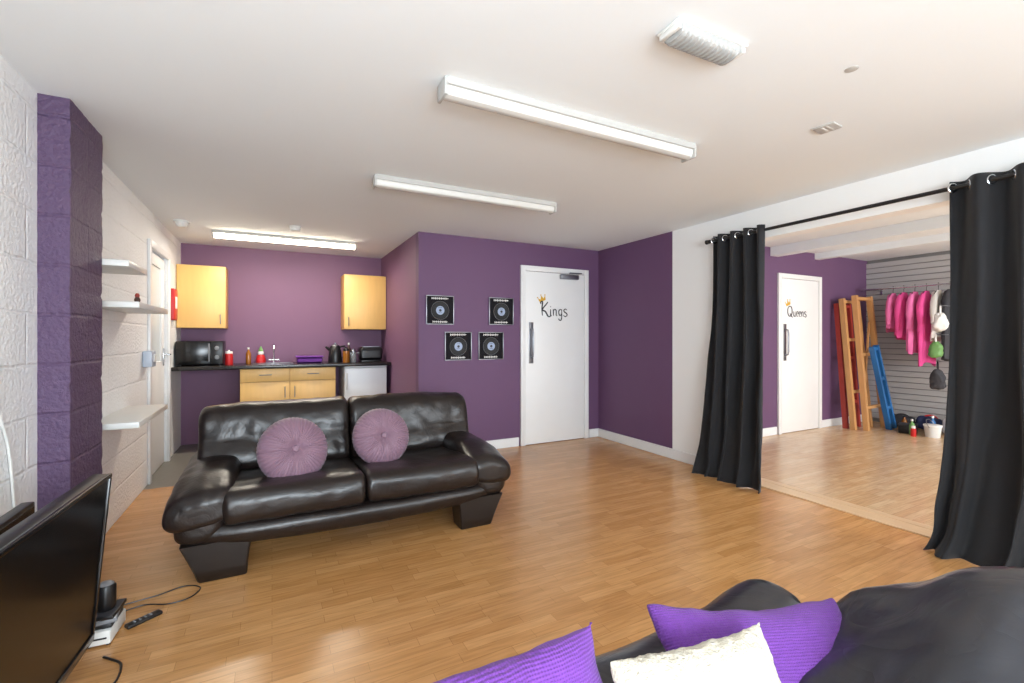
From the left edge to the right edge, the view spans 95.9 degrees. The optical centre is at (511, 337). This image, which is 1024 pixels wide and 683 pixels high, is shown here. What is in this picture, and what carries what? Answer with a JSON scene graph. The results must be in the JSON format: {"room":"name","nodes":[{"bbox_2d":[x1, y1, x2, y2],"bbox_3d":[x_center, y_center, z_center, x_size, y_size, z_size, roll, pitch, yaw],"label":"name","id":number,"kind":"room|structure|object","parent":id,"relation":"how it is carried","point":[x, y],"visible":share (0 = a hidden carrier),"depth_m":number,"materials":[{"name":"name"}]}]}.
{"room":"common room","nodes":[
{"label":"common room","id":0,"kind":"room"},
{"bbox_2d":[37,93,102,510],"bbox_3d":[-2.152,0.069,2.260,0.123,2.302,0.445,0,0,-27],"label":"wall pillar","id":1,"kind":"structure","parent":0,"point":[69,147],"depth_m":2.09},
{"bbox_2d":[0,55,180,532],"bbox_3d":[-1.737,0.069,1.239,0.100,2.302,9.200,0,0,-27],"label":"wall","id":2,"kind":"structure","parent":0,"point":[127,223],"depth_m":2.03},
{"bbox_2d":[0,411,15,508],"bbox_3d":[-1.958,0.660,1.790,0.010,1.120,0.152,0,0,-27],"label":"cable","id":3,"kind":"object","parent":2,"relation":"attached to","point":[1,420],"visible":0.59,"depth_m":1.81,"materials":[{"name":"white plastic"}]},
{"bbox_2d":[102,258,146,275],"bbox_3d":[-2.308,-0.412,2.686,0.219,0.035,0.425,0,0,-27],"label":"wall shelf","id":4,"kind":"object","parent":2,"relation":"attached to","point":[109,266],"visible":0.76,"depth_m":2.63,"materials":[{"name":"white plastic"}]},
{"bbox_2d":[101,404,167,430],"bbox_3d":[-2.450,0.502,2.981,0.239,0.035,0.830,0,0,-27],"label":"wall shelf","id":5,"kind":"object","parent":2,"relation":"attached to","point":[128,417],"visible":0.8,"depth_m":2.85,"materials":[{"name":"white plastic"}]},
{"bbox_2d":[102,301,167,313],"bbox_3d":[-2.450,-0.193,2.981,0.239,0.035,0.830,0,0,-27],"label":"wall shelf","id":6,"kind":"object","parent":2,"relation":"attached to","point":[131,307],"visible":0.8,"depth_m":2.77,"materials":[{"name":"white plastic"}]},
{"bbox_2d":[134,293,140,301],"bbox_3d":[-2.508,-0.255,3.092,0.044,0.090,0.043,0,0,-27],"label":"figurine","id":7,"kind":"object","parent":6,"relation":"on","point":[137,296],"visible":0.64,"depth_m":3.08,"materials":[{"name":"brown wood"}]},
{"bbox_2d":[142,351,155,366],"bbox_3d":[-2.950,0.170,3.764,0.073,0.130,0.140,0,0,-27],"label":"switch box","id":8,"kind":"object","parent":2,"relation":"attached to","point":[148,357],"visible":1,"depth_m":3.71,"materials":[{"name":"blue plastic"}]},
{"bbox_2d":[147,238,170,484],"bbox_3d":[-3.237,0.195,4.223,0.109,2.050,0.880,0,0,-27],"label":"door","id":9,"kind":"structure","parent":2,"relation":"in","point":[155,264],"depth_m":4.27,"materials":[{"name":"white paint"}]},
{"bbox_2d":[171,288,177,324],"bbox_3d":[-3.457,-0.315,4.718,0.052,0.370,0.170,0,0,-27],"label":"sign","id":10,"kind":"object","parent":2,"relation":"attached to","point":[174,293],"visible":0.92,"depth_m":4.66,"materials":[{"name":"red plastic"}]},
{"bbox_2d":[181,243,380,444],"bbox_3d":[-2.796,0.069,5.816,2.440,2.302,0.100,0,0,-27],"label":"wall","id":11,"kind":"structure","parent":0,"point":[288,300],"depth_m":5.68,"materials":[{"name":"purple paint"}]},
{"bbox_2d":[176,264,227,328],"bbox_3d":[-3.479,-0.455,5.207,0.455,0.690,0.349,0,0,-27],"label":"upper cabinet","id":12,"kind":"object","parent":11,"relation":"attached to","point":[202,290],"visible":0.96,"depth_m":5.08,"materials":[{"name":"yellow wood"}]},
{"bbox_2d":[341,274,385,329],"bbox_3d":[-1.931,-0.455,6.011,0.515,0.690,0.349,0,0,-27],"label":"upper cabinet","id":13,"kind":"object","parent":11,"relation":"attached to","point":[363,297],"visible":1,"depth_m":5.88,"materials":[{"name":"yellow wood"}]},
{"bbox_2d":[381,234,415,392],"bbox_3d":[-1.343,0.069,5.557,0.100,2.302,1.700,0,0,-27],"label":"wall","id":14,"kind":"structure","parent":0,"point":[398,341],"depth_m":5.31,"materials":[{"name":"purple paint"}]},
{"bbox_2d":[416,231,597,445],"bbox_3d":[0.102,0.069,5.293,2.420,2.302,0.100,0,0,-27],"label":"wall","id":15,"kind":"structure","parent":0,"point":[472,270],"depth_m":5.02,"materials":[{"name":"purple paint"}]},
{"bbox_2d":[426,295,453,324],"bbox_3d":[-0.744,-0.290,4.784,0.300,0.300,0.021,0,0,-27],"label":"record","id":16,"kind":"object","parent":15,"relation":"attached to","point":[439,308],"visible":1,"depth_m":4.78,"materials":[{"name":"paper"}]},
{"bbox_2d":[444,332,471,360],"bbox_3d":[-0.567,0.085,4.876,0.300,0.300,0.021,0,0,-27],"label":"record","id":17,"kind":"object","parent":15,"relation":"attached to","point":[457,345],"visible":1,"depth_m":4.87,"materials":[{"name":"plastic"}]},
{"bbox_2d":[478,332,503,359],"bbox_3d":[-0.229,0.085,5.051,0.300,0.300,0.021,0,0,-27],"label":"record","id":18,"kind":"object","parent":15,"relation":"attached to","point":[490,344],"visible":1,"depth_m":5.05,"materials":[{"name":"plastic"}]},
{"bbox_2d":[489,297,513,324],"bbox_3d":[-0.118,-0.295,5.109,0.300,0.300,0.021,0,0,-27],"label":"record","id":19,"kind":"object","parent":15,"relation":"attached to","point":[501,310],"visible":1,"depth_m":5.11,"materials":[{"name":"paper"}]},
{"bbox_2d":[486,428,598,448],"bbox_3d":[0.067,1.170,5.208,2.280,0.100,0.018,0,0,-27],"label":"baseboard","id":20,"kind":"structure","parent":15,"relation":"attached to","point":[509,442],"depth_m":5.15,"materials":[{"name":"white paint"}]},
{"bbox_2d":[520,265,588,445],"bbox_3d":[0.524,0.198,5.412,0.940,2.045,0.076,0,0,-27],"label":"door","id":21,"kind":"structure","parent":15,"relation":"in","point":[554,306],"depth_m":5.42,"materials":[{"name":"white paint"}]},
{"bbox_2d":[0,0,1023,257],"bbox_3d":[0.269,-1.162,2.281,4.620,0.160,9.200,0,0,-27],"label":"ceiling","id":22,"kind":"structure","parent":0,"point":[270,117],"depth_m":2.07,"materials":[{"name":"paint"}]},
{"bbox_2d":[173,219,189,227],"bbox_3d":[-3.054,-1.052,4.273,0.130,0.060,0.130,0,0,-27],"label":"security sensor","id":23,"kind":"object","parent":22,"relation":"attached to","point":[180,223],"visible":1,"depth_m":4.24,"materials":[{"name":"white plastic"}]},
{"bbox_2d":[212,229,356,249],"bbox_3d":[-2.393,-1.044,4.955,1.382,0.076,0.100,0,0,-27],"label":"fluorescent light","id":24,"kind":"object","parent":22,"relation":"attached to","point":[224,234],"visible":1,"depth_m":4.89,"materials":[{"name":"plastic"}]},
{"bbox_2d":[289,225,300,231],"bbox_3d":[-2.109,-1.057,4.494,0.110,0.050,0.110,0,0,-27],"label":"smoke detector","id":25,"kind":"object","parent":22,"relation":"attached to","point":[293,228],"visible":1,"depth_m":4.46,"materials":[{"name":"white plastic"}]},
{"bbox_2d":[372,174,556,214],"bbox_3d":[-0.294,-1.044,3.408,1.422,0.076,0.100,0,0,-27],"label":"fluorescent light","id":26,"kind":"object","parent":22,"relation":"attached to","point":[378,180],"visible":1,"depth_m":3.33,"materials":[{"name":"plastic"}]},
{"bbox_2d":[437,75,695,162],"bbox_3d":[0.354,-1.044,2.280,1.472,0.076,0.100,0,0,-27],"label":"fluorescent light","id":27,"kind":"object","parent":22,"relation":"attached to","point":[450,89],"visible":1,"depth_m":2.17,"materials":[{"name":"plastic"}]},
{"bbox_2d":[657,16,747,65],"bbox_3d":[0.692,-1.057,1.672,0.344,0.050,0.112,0,0,-26],"label":"light","id":28,"kind":"object","parent":22,"relation":"attached to","point":[683,34],"visible":1,"depth_m":1.64,"materials":[{"name":"white plastic"}]},
{"bbox_2d":[812,121,841,133],"bbox_3d":[1.618,-1.077,2.373,0.100,0.010,0.100,0,0,-33],"label":"ceiling vent","id":29,"kind":"object","parent":22,"relation":"in","point":[831,126],"visible":1,"depth_m":2.37,"materials":[{"name":"plastic"}]},
{"bbox_2d":[844,66,858,72],"bbox_3d":[1.367,-1.081,1.859,0.048,0.003,0.048,0,0,-27],"label":"ceiling plate","id":30,"kind":"object","parent":22,"relation":"attached to","point":[852,68],"visible":1,"depth_m":1.86,"materials":[{"name":"plastic"}]},
{"bbox_2d":[64,421,979,682],"bbox_3d":[2.186,1.270,3.276,8.940,0.100,9.200,0,0,-27],"label":"floor","id":31,"kind":"structure","parent":0,"point":[599,531],"depth_m":2.49,"materials":[{"name":"laminate"}]},
{"bbox_2d":[0,502,34,534],"bbox_3d":[-1.627,0.912,1.386,0.090,0.615,0.720,0,0,-27],"label":"monitor","id":32,"kind":"object","parent":31,"relation":"on","point":[21,511],"visible":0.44,"depth_m":1.60,"materials":[{"name":"black plastic"}]},
{"bbox_2d":[0,473,111,682],"bbox_3d":[-1.364,0.862,1.229,0.222,0.716,1.044,0,0,-27],"label":"television","id":33,"kind":"object","parent":31,"relation":"on","point":[51,561],"visible":1,"depth_m":1.38,"materials":[{"name":"black plastic"}]},
{"bbox_2d":[88,608,125,648],"bbox_3d":[-1.666,1.190,1.894,0.084,0.060,0.172,0,0,-23],"label":"console","id":34,"kind":"object","parent":31,"relation":"on","point":[103,636],"visible":0.59,"depth_m":1.83,"materials":[{"name":"white plastic"}]},
{"bbox_2d":[95,606,122,630],"bbox_3d":[-1.669,1.151,1.894,0.084,0.016,0.136,0,0,-24],"label":"case","id":35,"kind":"object","parent":34,"relation":"on","point":[109,625],"visible":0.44,"depth_m":1.84,"materials":[{"name":"black plastic"}]},
{"bbox_2d":[96,610,119,626],"bbox_3d":[-1.665,1.135,1.896,0.084,0.016,0.136,0,0,-34],"label":"case","id":36,"kind":"object","parent":35,"relation":"on","point":[115,618],"visible":0.29,"depth_m":1.85,"materials":[{"name":"grey plastic"}]},
{"bbox_2d":[96,598,126,621],"bbox_3d":[-1.662,1.118,1.898,0.084,0.016,0.136,0,0,-21],"label":"case","id":37,"kind":"object","parent":36,"relation":"on","point":[110,614],"visible":0.49,"depth_m":1.87,"materials":[{"name":"black plastic"}]},
{"bbox_2d":[97,580,116,612],"bbox_3d":[-1.666,1.054,1.895,0.068,0.110,0.067,0,0,-27],"label":"speaker","id":38,"kind":"object","parent":37,"relation":"on","point":[107,600],"visible":0.83,"depth_m":1.88},
{"bbox_2d":[100,580,113,587],"bbox_3d":[-1.666,1.005,1.895,0.056,0.011,0.055,0,0,-27],"label":"grille","id":39,"kind":"object","parent":38,"relation":"attached to","point":[108,583],"depth_m":1.89,"materials":[{"name":"grey plastic"}]},
{"bbox_2d":[102,656,121,682],"bbox_3d":[-1.453,1.216,1.667,0.069,0.008,0.277,0,0,-35],"label":"cable","id":40,"kind":"object","parent":31,"relation":"on","point":[103,657],"visible":1,"depth_m":1.73,"materials":[{"name":"black plastic"}]},
{"bbox_2d":[124,609,162,629],"bbox_3d":[-1.587,1.210,1.993,0.036,0.019,0.130,0,0,28],"label":"remote control","id":41,"kind":"object","parent":31,"relation":"on","point":[136,622],"visible":1,"depth_m":1.98,"materials":[{"name":"black plastic"}]},
{"bbox_2d":[123,585,200,610],"bbox_3d":[-1.644,1.216,2.160,0.316,0.006,0.157,0,0,-27],"label":"cable","id":42,"kind":"object","parent":31,"relation":"on","point":[184,585],"visible":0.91,"depth_m":2.15,"materials":[{"name":"black plastic"}]},
{"bbox_2d":[240,367,335,401],"bbox_3d":[-2.645,0.780,5.483,0.980,0.879,0.590,0,0,-27],"label":"base cabinet","id":43,"kind":"object","parent":31,"relation":"on","point":[314,382],"visible":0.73,"depth_m":5.23,"materials":[{"name":"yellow wood"}]},
{"bbox_2d":[171,360,390,370],"bbox_3d":[-2.629,0.320,5.496,2.230,0.040,0.618,0,0,-27],"label":"countertop","id":44,"kind":"structure","parent":43,"relation":"on","point":[235,366],"depth_m":5.21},
{"bbox_2d":[175,341,225,365],"bbox_3d":[-3.420,0.168,5.086,0.430,0.265,0.340,0,0,-27],"label":"microwave","id":45,"kind":"object","parent":44,"relation":"on","point":[186,352],"visible":0.94,"depth_m":4.96,"materials":[{"name":"black plastic"}]},
{"bbox_2d":[225,350,232,364],"bbox_3d":[-3.184,0.216,5.197,0.080,0.167,0.079,0,0,-27],"label":"storage jar","id":46,"kind":"object","parent":44,"relation":"on","point":[228,354],"visible":1,"depth_m":5.17,"materials":[{"name":"red plastic"}]},
{"bbox_2d":[246,347,250,363],"bbox_3d":[-3.085,0.205,5.407,0.056,0.190,0.055,0,0,-27],"label":"soap bottle","id":47,"kind":"object","parent":44,"relation":"on","point":[248,353],"visible":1,"depth_m":5.39,"materials":[{"name":"orange plastic"}]},
{"bbox_2d":[256,346,265,362],"bbox_3d":[-3.027,0.200,5.566,0.110,0.200,0.110,0,0,-27],"label":"bottle","id":48,"kind":"object","parent":44,"relation":"on","point":[260,358],"visible":0.98,"depth_m":5.54,"materials":[{"name":"red plastic"}]},
{"bbox_2d":[252,344,292,364],"bbox_3d":[-2.785,0.185,5.382,0.420,0.230,0.400,0,0,-27],"label":"sink","id":49,"kind":"object","parent":44,"relation":"in","point":[273,359],"visible":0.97,"depth_m":5.41,"materials":[{"name":"metal"}]},
{"bbox_2d":[268,344,278,362],"bbox_3d":[-2.823,0.182,5.479,0.120,0.225,0.164,0,0,-27],"label":"tap","id":50,"kind":"object","parent":44,"relation":"on","point":[273,359],"depth_m":5.53,"materials":[{"name":"silver metal"}]},
{"bbox_2d":[295,355,323,362],"bbox_3d":[-2.438,0.257,5.562,0.300,0.086,0.220,0,0,-27],"label":"tub","id":51,"kind":"object","parent":44,"relation":"on","point":[310,358],"visible":0.99,"depth_m":5.49,"materials":[{"name":"purple plastic"}]},
{"bbox_2d":[325,343,344,361],"bbox_3d":[-2.202,0.179,5.775,0.200,0.242,0.174,0,0,13],"label":"kettle","id":52,"kind":"object","parent":44,"relation":"on","point":[335,354],"visible":0.82,"depth_m":5.71,"materials":[{"name":"black plastic"}]},
{"bbox_2d":[343,347,349,361],"bbox_3d":[-2.052,0.206,5.718,0.080,0.187,0.079,0,0,-27],"label":"jar","id":53,"kind":"object","parent":44,"relation":"on","point":[346,353],"visible":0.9,"depth_m":5.68,"materials":[{"name":"orange glass"}]},
{"bbox_2d":[350,349,355,361],"bbox_3d":[-1.990,0.216,5.795,0.072,0.167,0.071,0,0,-27],"label":"jar","id":54,"kind":"object","parent":44,"relation":"on","point":[353,352],"visible":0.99,"depth_m":5.77,"materials":[{"name":"silver metal"}]},
{"bbox_2d":[357,346,381,361],"bbox_3d":[-1.834,0.204,5.944,0.305,0.192,0.168,0,0,-27],"label":"toaster","id":55,"kind":"object","parent":44,"relation":"on","point":[366,353],"visible":1,"depth_m":5.88,"materials":[{"name":"black metal"}]},
{"bbox_2d":[162,391,510,582],"bbox_3d":[-1.040,0.815,3.032,1.899,0.810,0.990,0,0,-27],"label":"leather sofa","id":56,"kind":"object","parent":31,"relation":"on","point":[222,502],"visible":0.87,"depth_m":2.74,"materials":[{"name":"black leather"}]},
{"bbox_2d":[197,396,349,469],"bbox_3d":[-1.561,0.647,3.084,0.879,0.472,0.407,0,0,-27],"label":"cushion","id":57,"kind":"object","parent":56,"relation":"on","point":[235,430],"depth_m":2.92,"materials":[{"name":"brown leather"}]},
{"bbox_2d":[256,417,327,477],"bbox_3d":[-1.266,0.650,2.677,0.385,0.367,0.230,0,0,-41],"label":"round cushion","id":58,"kind":"object","parent":56,"relation":"on","point":[292,446],"visible":0.9,"depth_m":2.61,"materials":[{"name":"fabric"}]},
{"bbox_2d":[222,458,365,524],"bbox_3d":[-1.291,0.862,2.757,0.701,0.195,0.728,0,0,-27],"label":"seat cushion","id":59,"kind":"object","parent":56,"relation":"on","point":[249,497],"depth_m":2.48,"materials":[{"name":"brown leather"}]},
{"bbox_2d":[352,408,408,462],"bbox_3d":[-0.842,0.635,2.977,0.369,0.352,0.220,0,0,-37],"label":"round cushion","id":60,"kind":"object","parent":56,"relation":"on","point":[379,435],"visible":0.98,"depth_m":2.91,"materials":[{"name":"fabric"}]},
{"bbox_2d":[347,391,468,458],"bbox_3d":[-0.782,0.647,3.487,0.880,0.473,0.406,0,0,-27],"label":"cushion","id":61,"kind":"object","parent":56,"relation":"on","point":[429,417],"depth_m":3.38,"materials":[{"name":"brown leather"}]},
{"bbox_2d":[351,447,478,501],"bbox_3d":[-0.671,0.862,3.077,0.702,0.193,0.730,0,0,-27],"label":"seat cushion","id":62,"kind":"object","parent":56,"relation":"on","point":[421,474],"depth_m":2.81,"materials":[{"name":"brown leather"}]},
{"bbox_2d":[339,365,386,399],"bbox_3d":[-1.906,0.781,5.882,0.500,0.878,0.563,0,0,-27],"label":"fridge","id":63,"kind":"object","parent":31,"relation":"on","point":[353,380],"visible":0.51,"depth_m":5.65,"materials":[{"name":"white metal"}]},
{"bbox_2d":[595,566,1023,682],"bbox_3d":[0.726,0.806,0.220,1.036,0.828,1.887,0,0,-27],"label":"leather sofa","id":64,"kind":"object","parent":31,"relation":"on","point":[965,625],"visible":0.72,"depth_m":0.81,"materials":[{"name":"black leather"}]},
{"bbox_2d":[433,622,602,682],"bbox_3d":[0.031,0.642,0.692,0.333,0.275,0.165,0,0,-28],"label":"square cushion","id":65,"kind":"object","parent":64,"relation":"on","point":[569,658],"visible":1,"depth_m":0.73,"materials":[{"name":"purple fabric"}]},
{"bbox_2d":[610,622,780,682],"bbox_3d":[0.336,0.663,0.742,0.322,0.268,0.173,0,0,-20],"label":"cushion","id":66,"kind":"object","parent":64,"relation":"on","point":[744,656],"visible":1,"depth_m":0.78,"materials":[{"name":"white fabric"}]},
{"bbox_2d":[647,598,841,682],"bbox_3d":[0.496,0.633,0.873,0.432,0.189,0.198,0,0,-8],"label":"square cushion","id":67,"kind":"object","parent":64,"relation":"on","point":[799,636],"visible":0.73,"depth_m":0.90,"materials":[{"name":"purple fabric"}]},
{"bbox_2d":[834,303,860,428],"bbox_3d":[4.616,0.372,6.364,0.344,1.700,0.178,0,0,-27],"label":"trestle","id":68,"kind":"object","parent":31,"relation":"on","point":[841,369],"visible":0.75,"depth_m":6.32,"materials":[{"name":"red paint"}]},
{"bbox_2d":[838,298,872,429],"bbox_3d":[4.683,0.343,6.300,0.452,1.758,0.213,0,0,-27],"label":"trestle","id":69,"kind":"object","parent":31,"relation":"on","point":[842,302],"visible":0.63,"depth_m":6.21,"materials":[{"name":"brown wood"}]},
{"bbox_2d":[851,295,884,430],"bbox_3d":[4.835,0.323,6.262,0.534,1.798,0.217,0,0,-29],"label":"trestle","id":70,"kind":"object","parent":31,"relation":"on","point":[871,328],"visible":0.77,"depth_m":6.19,"materials":[{"name":"brown wood"}]},
{"bbox_2d":[869,345,896,429],"bbox_3d":[4.945,0.665,6.155,0.440,1.152,0.099,0,0,-12],"label":"trestle","id":71,"kind":"object","parent":31,"relation":"on","point":[875,353],"visible":0.98,"depth_m":6.13,"materials":[{"name":"blue paint"}]},
{"bbox_2d":[894,413,915,425],"bbox_3d":[5.339,1.126,6.336,0.204,0.184,0.283,0,0,-27],"label":"holdall","id":72,"kind":"object","parent":31,"relation":"on","point":[898,417],"visible":0.3,"depth_m":6.29,"materials":[{"name":"grey fabric"}]},
{"bbox_2d":[897,422,917,433],"bbox_3d":[5.101,1.163,5.951,0.210,0.115,0.190,0,0,-45],"label":"storage box","id":73,"kind":"object","parent":31,"relation":"on","point":[903,427],"visible":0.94,"depth_m":5.91,"materials":[{"name":"black plastic"}]},
{"bbox_2d":[909,419,914,434],"bbox_3d":[5.029,1.120,5.807,0.060,0.200,0.059,0,0,-27],"label":"bottle","id":74,"kind":"object","parent":31,"relation":"on","point":[911,423],"visible":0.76,"depth_m":5.80,"materials":[{"name":"green plastic"}]},
{"bbox_2d":[910,426,915,436],"bbox_3d":[4.979,1.155,5.730,0.056,0.130,0.056,0,0,-27],"label":"spray can","id":75,"kind":"object","parent":31,"relation":"on","point":[913,428],"visible":1,"depth_m":5.71,"materials":[{"name":"red metal"}]},
{"bbox_2d":[916,414,941,428],"bbox_3d":[5.455,1.107,6.035,0.194,0.212,0.281,0,0,-18],"label":"rucksack","id":76,"kind":"object","parent":31,"relation":"on","point":[920,420],"visible":0.59,"depth_m":6.04,"materials":[{"name":"blue fabric"}]},
{"bbox_2d":[923,419,942,437],"bbox_3d":[5.181,1.113,5.689,0.186,0.214,0.184,0,0,-27],"label":"plastic tub","id":77,"kind":"object","parent":31,"relation":"on","point":[933,430],"visible":1,"depth_m":5.64,"materials":[{"name":"white plastic"}]},
{"bbox_2d":[942,416,945,432],"bbox_3d":[5.501,1.065,5.766,0.274,0.305,0.205,0,0,-45],"label":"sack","id":78,"kind":"object","parent":31,"relation":"on","point":[944,420],"visible":0.15,"depth_m":5.76,"materials":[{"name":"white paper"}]},
{"bbox_2d":[598,138,1023,454],"bbox_3d":[2.819,-0.010,2.535,0.140,2.460,7.300,0,0,-27],"label":"wall","id":79,"kind":"structure","parent":0,"point":[655,293],"depth_m":4.60,"materials":[{"name":"paint"}]},
{"bbox_2d":[598,429,695,464],"bbox_3d":[1.511,1.170,4.882,0.018,0.100,1.892,0,0,-27],"label":"baseboard","id":80,"kind":"structure","parent":79,"relation":"attached to","point":[671,453],"depth_m":4.94,"materials":[{"name":"white paint"}]},
{"bbox_2d":[761,478,932,537],"bbox_3d":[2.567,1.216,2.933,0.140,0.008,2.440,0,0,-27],"label":"trim","id":81,"kind":"structure","parent":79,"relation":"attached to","point":[902,525],"depth_m":3.25,"materials":[{"name":"brown wood"}]},
{"bbox_2d":[705,172,1014,244],"bbox_3d":[2.385,-0.860,3.076,0.130,0.070,2.560,0,0,-27],"label":"curtain rod","id":82,"kind":"object","parent":79,"relation":"attached to","point":[1010,175],"visible":0.7,"depth_m":3.00,"materials":[{"name":"black metal"}]},
{"bbox_2d":[692,224,764,493],"bbox_3d":[1.849,0.155,3.917,0.204,2.121,0.647,0,0,-27],"label":"curtain","id":83,"kind":"object","parent":82,"relation":"hanging from","point":[729,450],"visible":1,"depth_m":3.91,"materials":[{"name":"black fabric"}]},
{"bbox_2d":[923,162,1023,566],"bbox_3d":[2.616,0.155,2.351,0.288,2.121,0.772,0,0,-27],"label":"curtain","id":84,"kind":"object","parent":82,"relation":"hanging from","point":[979,507],"visible":0.98,"depth_m":2.54,"materials":[{"name":"black fabric"}]},
{"bbox_2d":[763,246,866,431],"bbox_3d":[3.468,0.040,5.971,4.180,2.360,0.100,0,0,-27],"label":"wall","id":85,"kind":"structure","parent":0,"point":[845,278],"depth_m":6.33,"materials":[{"name":"purple paint"}]},
{"bbox_2d":[777,273,821,434],"bbox_3d":[3.793,0.198,6.040,0.940,2.045,0.076,0,0,-27],"label":"door","id":86,"kind":"structure","parent":85,"relation":"in","point":[799,301],"depth_m":6.05,"materials":[{"name":"white paint"}]},
{"bbox_2d":[763,414,861,436],"bbox_3d":[3.442,1.170,5.891,4.060,0.100,0.018,0,0,-27],"label":"baseboard","id":87,"kind":"structure","parent":85,"relation":"attached to","point":[769,431],"depth_m":6.32,"materials":[{"name":"white paint"}]},
{"bbox_2d":[765,206,948,243],"bbox_3d":[3.885,-1.080,2.609,0.200,0.120,6.250,0,0,-27],"label":"trim","id":88,"kind":"structure","parent":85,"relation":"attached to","point":[944,207],"depth_m":4.12,"materials":[{"name":"paint"}]},
{"bbox_2d":[770,215,949,256],"bbox_3d":[4.750,-1.085,3.059,0.150,0.110,6.250,0,0,-27],"label":"trim","id":89,"kind":"structure","parent":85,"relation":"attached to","point":[940,223],"depth_m":4.88,"materials":[{"name":"paint"}]},
{"bbox_2d":[815,233,949,259],"bbox_3d":[5.571,-1.100,3.485,0.100,0.080,6.250,0,0,-27],"label":"trim","id":90,"kind":"structure","parent":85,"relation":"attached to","point":[945,237],"depth_m":5.52,"materials":[{"name":"paint"}]},
{"bbox_2d":[765,209,949,260],"bbox_3d":[4.945,-1.190,3.160,4.210,0.100,6.450,0,0,-27],"label":"ceiling","id":91,"kind":"structure","parent":0,"point":[944,246],"depth_m":5.51,"materials":[{"name":"paint"}]},
{"bbox_2d":[867,250,949,421],"bbox_3d":[6.746,0.040,4.096,0.090,2.360,6.250,0,0,-27],"label":"wall","id":92,"kind":"structure","parent":0,"point":[942,252],"depth_m":6.45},
{"bbox_2d":[866,254,949,421],"bbox_3d":[6.696,0.034,4.070,0.027,2.252,6.250,0,0,-27],"label":"wall annex slats","id":93,"kind":"structure","parent":92,"relation":"attached to","point":[882,342],"depth_m":6.42,"materials":[{"name":"grey plastic"}]},
{"bbox_2d":[862,282,949,294],"bbox_3d":[5.451,-0.670,6.071,0.336,0.100,1.350,0,0,-27],"label":"rail","id":94,"kind":"object","parent":93,"relation":"attached to","point":[875,289],"visible":0.5,"depth_m":6.17,"materials":[{"name":"silver metal"}]},
{"bbox_2d":[885,286,896,332],"bbox_3d":[5.171,-0.386,6.270,0.390,0.636,0.124,0,0,-34],"label":"clothing","id":95,"kind":"object","parent":94,"relation":"hanging from","point":[891,298],"visible":0.7,"depth_m":6.19,"materials":[{"name":"pink fabric"}]},
{"bbox_2d":[894,285,907,339],"bbox_3d":[5.226,-0.337,6.164,0.425,0.733,0.124,0,0,-26],"label":"clothing","id":96,"kind":"object","parent":94,"relation":"hanging from","point":[900,303],"visible":0.75,"depth_m":6.08,"materials":[{"name":"pink fabric"}]},
{"bbox_2d":[905,287,919,353],"bbox_3d":[5.283,-0.247,6.056,0.464,0.913,0.137,0,0,-29],"label":"garment","id":97,"kind":"object","parent":94,"relation":"hanging from","point":[911,315],"visible":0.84,"depth_m":5.95,"materials":[{"name":"pink fabric"}]},
{"bbox_2d":[916,283,935,366],"bbox_3d":[5.341,-0.167,5.948,0.445,1.074,0.138,0,0,-26],"label":"garment","id":98,"kind":"object","parent":94,"relation":"hanging from","point":[923,303],"visible":0.78,"depth_m":5.88,"materials":[{"name":"pink fabric"}]},
{"bbox_2d":[930,282,942,341],"bbox_3d":[5.391,-0.325,5.844,0.427,0.758,0.127,0,0,-36],"label":"garment","id":99,"kind":"object","parent":94,"relation":"hanging from","point":[936,297],"visible":0.61,"depth_m":5.76,"materials":[{"name":"white fabric"}]},
{"bbox_2d":[941,289,949,360],"bbox_3d":[5.445,-0.205,5.740,0.426,0.996,0.129,0,0,-26],"label":"garment","id":100,"kind":"object","parent":94,"relation":"hanging from","point":[945,339],"visible":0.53,"depth_m":5.66,"materials":[{"name":"black fabric"}]},
{"bbox_2d":[936,304,949,361],"bbox_3d":[5.458,-0.080,5.689,0.688,1.000,0.052,0,0,-19],"label":"hook rail","id":101,"kind":"object","parent":93,"relation":"attached to","point":[939,304],"visible":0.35,"depth_m":5.61,"materials":[{"name":"metal"}]},
{"bbox_2d":[928,334,943,357],"bbox_3d":[5.129,0.100,5.592,0.140,0.286,0.191,0,0,40],"label":"bag","id":102,"kind":"object","parent":101,"relation":"hanging from","point":[935,349],"visible":1,"depth_m":5.54,"materials":[{"name":"green plastic"}]},
{"bbox_2d":[929,361,946,389],"bbox_3d":[5.137,0.455,5.574,0.218,0.346,0.154,0,0,-45],"label":"bag","id":103,"kind":"object","parent":101,"relation":"hanging from","point":[937,379],"visible":1,"depth_m":5.51,"materials":[{"name":"grey fabric"}]},
{"bbox_2d":[932,306,948,331],"bbox_3d":[5.151,-0.232,5.551,0.192,0.317,0.152,0,0,-45],"label":"bag","id":104,"kind":"object","parent":101,"relation":"hanging from","point":[941,323],"visible":1,"depth_m":5.50,"materials":[{"name":"white fabric"}]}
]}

